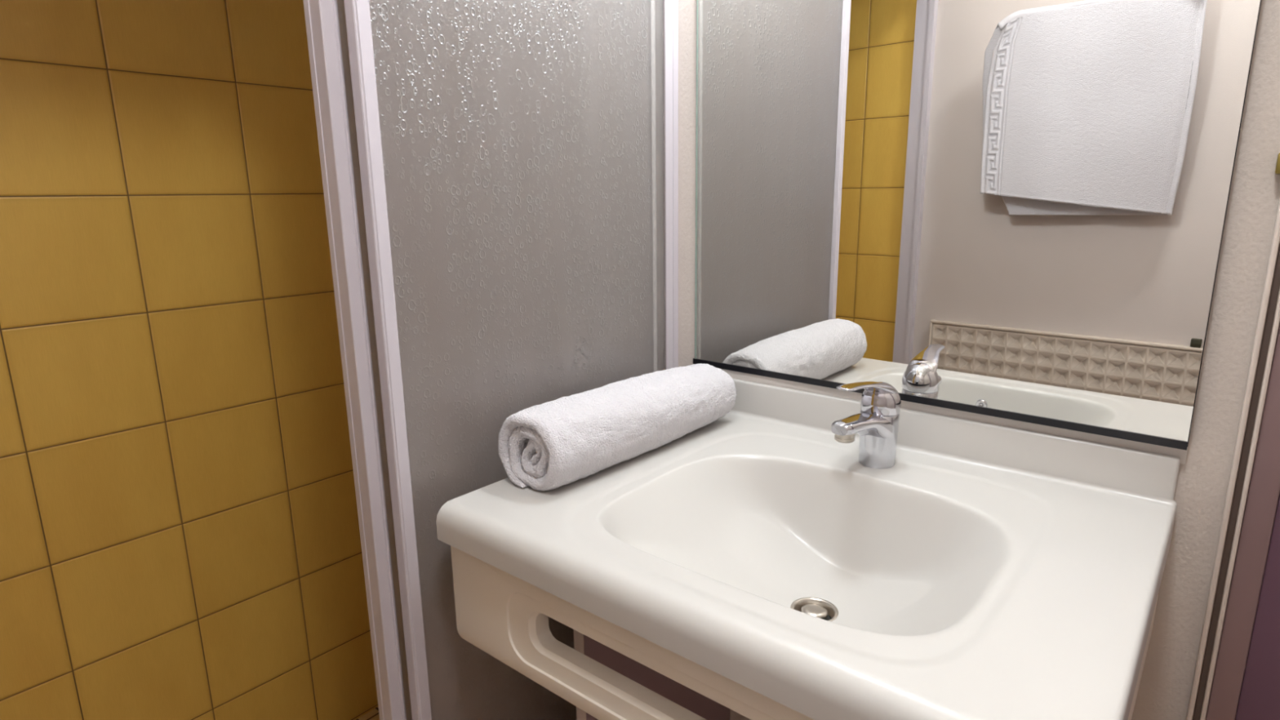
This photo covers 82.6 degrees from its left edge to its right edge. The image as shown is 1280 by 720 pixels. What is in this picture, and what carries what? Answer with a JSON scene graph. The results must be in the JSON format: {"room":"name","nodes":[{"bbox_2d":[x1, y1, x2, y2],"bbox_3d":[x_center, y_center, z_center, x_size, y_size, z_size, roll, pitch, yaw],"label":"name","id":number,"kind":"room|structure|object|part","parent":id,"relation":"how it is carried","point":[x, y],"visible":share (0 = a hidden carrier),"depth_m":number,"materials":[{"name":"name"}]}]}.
{"room":"bathroom","nodes":[
{"label":"bathroom","id":0,"kind":"room"},
{"bbox_2d":[0,0,377,719],"bbox_3d":[-0.865,-0.178,1.290,0.050,2.350,1.320,10,17,38],"label":"wall","id":1,"kind":"structure","parent":0,"point":[180,532],"depth_m":1.31,"materials":[{"name":"tile"}]},
{"bbox_2d":[355,706,379,719],"bbox_3d":[-0.565,0.977,1.313,0.692,0.080,1.220,10,17,38],"label":"floor","id":2,"kind":"structure","parent":0,"point":[373,714],"depth_m":1.72,"materials":[{"name":"tile"}]},
{"bbox_2d":[665,0,678,369],"bbox_3d":[-0.349,0.081,0.915,0.104,1.840,1.220,10,17,38],"label":"shower frame","id":3,"kind":"object","parent":2,"relation":"on","point":[671,6],"visible":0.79,"depth_m":1.26,"materials":[{"name":"white metal"}]},
{"bbox_2d":[302,0,412,719],"bbox_3d":[-0.169,0.042,1.109,0.037,1.755,0.562,10,17,39],"label":"shower door","id":4,"kind":"structure","parent":3,"relation":"attached to","point":[325,20],"depth_m":0.88,"materials":[{"name":"plastic"}]},
{"bbox_3d":[-0.166,0.040,1.118,0.003,1.745,0.544,10,17,38],"label":"pane","id":5,"kind":"part","parent":4,"relation":"part of","materials":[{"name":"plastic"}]},
{"bbox_2d":[343,0,666,719],"bbox_3d":[-0.131,0.042,1.109,0.018,1.755,0.562,10,17,38],"label":"shower door","id":6,"kind":"structure","parent":3,"relation":"attached to","point":[512,153],"depth_m":1.00,"materials":[{"name":"glass"}]},
{"bbox_2d":[678,0,1279,719],"bbox_3d":[0.656,-0.100,0.866,1.500,2.350,0.050,10,17,38],"label":"wall","id":7,"kind":"structure","parent":0,"point":[1165,686],"depth_m":0.87,"materials":[{"name":"paint"}]},
{"bbox_2d":[435,378,1180,719],"bbox_3d":[0.201,0.244,0.920,0.722,0.253,0.572,10,17,38],"label":"washbasin","id":8,"kind":"object","parent":7,"relation":"attached to","point":[992,571],"visible":0.84,"depth_m":0.85,"materials":[{"name":"white ceramic"}]},
{"bbox_2d":[497,363,736,490],"bbox_3d":[-0.015,0.083,1.099,0.129,0.105,0.420,10,17,38],"label":"rolled towel","id":9,"kind":"object","parent":8,"relation":"on","point":[548,446],"visible":1,"depth_m":1.00,"materials":[{"name":"white fabric"}]},
{"bbox_2d":[790,597,838,621],"bbox_3d":[0.217,0.321,0.908,0.060,0.021,0.060,10,17,38],"label":"drain","id":10,"kind":"object","parent":8,"relation":"in","point":[820,608],"visible":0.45,"depth_m":0.92,"materials":[{"name":"silver metal"}]},
{"bbox_2d":[831,381,901,468],"bbox_3d":[0.307,0.089,1.008,0.130,0.130,0.054,-9,15,-33],"label":"tap","id":11,"kind":"object","parent":8,"relation":"on","point":[877,424],"visible":1,"depth_m":1.00,"materials":[{"name":"silver metal"}]},
{"bbox_3d":[0.307,0.098,0.996,0.056,0.045,0.102,10,17,38],"label":"spout","id":12,"kind":"part","parent":11,"relation":"part of","materials":[{"name":"silver metal"}]},
{"bbox_3d":[0.308,0.051,0.986,0.048,0.046,0.114,10,17,38],"label":"lever","id":13,"kind":"part","parent":11,"relation":"part of","materials":[{"name":"silver metal"}]},
{"bbox_2d":[719,368,1187,464],"bbox_3d":[0.379,0.063,1.104,0.726,0.030,0.004,10,17,38],"label":"trim","id":14,"kind":"structure","parent":7,"relation":"attached to","point":[1182,454],"depth_m":1.02,"materials":[{"name":"grey ceramic"}]},
{"bbox_2d":[693,0,1261,450],"bbox_3d":[0.369,-0.268,1.021,0.728,0.666,0.005,10,17,40],"label":"wall mirror","id":15,"kind":"object","parent":7,"relation":"attached to","point":[1015,210],"visible":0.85,"depth_m":0.97,"materials":[{"name":"clear glass"}]},
{"bbox_2d":[1186,200,1279,719],"bbox_3d":[0.704,0.016,0.807,0.046,2.050,0.020,10,17,38],"label":"trim","id":16,"kind":"structure","parent":7,"relation":"attached to","point":[1253,491],"depth_m":0.84,"materials":[{"name":"beige"}]},
{"bbox_2d":[1235,493,1279,719],"bbox_3d":[0.942,0.052,0.617,0.568,2.040,0.014,10,17,38],"label":"door","id":17,"kind":"structure","parent":7,"relation":"in","point":[1260,694],"depth_m":0.86,"materials":[{"name":"pink painted wood"}]},
{"bbox_2d":[1275,152,1279,173],"bbox_3d":[0.680,-0.208,0.772,0.008,0.022,0.022,10,17,38],"label":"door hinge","id":18,"kind":"object","parent":7,"relation":"attached to","point":[1277,164],"visible":1,"depth_m":0.77,"materials":[{"name":"gold metal"}]},
{"bbox_3d":[0.274,1.137,0.641,1.480,0.050,1.220,10,17,38],"label":"floor","id":19,"kind":"structure","parent":0,"visible":0},
{"bbox_2d":[573,629,729,719],"bbox_3d":[0.041,0.589,1.253,0.019,0.750,0.400,10,17,38],"label":"board","id":20,"kind":"object","parent":19,"relation":"on","point":[701,705],"visible":0.02,"depth_m":1.19,"materials":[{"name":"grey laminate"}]}
]}

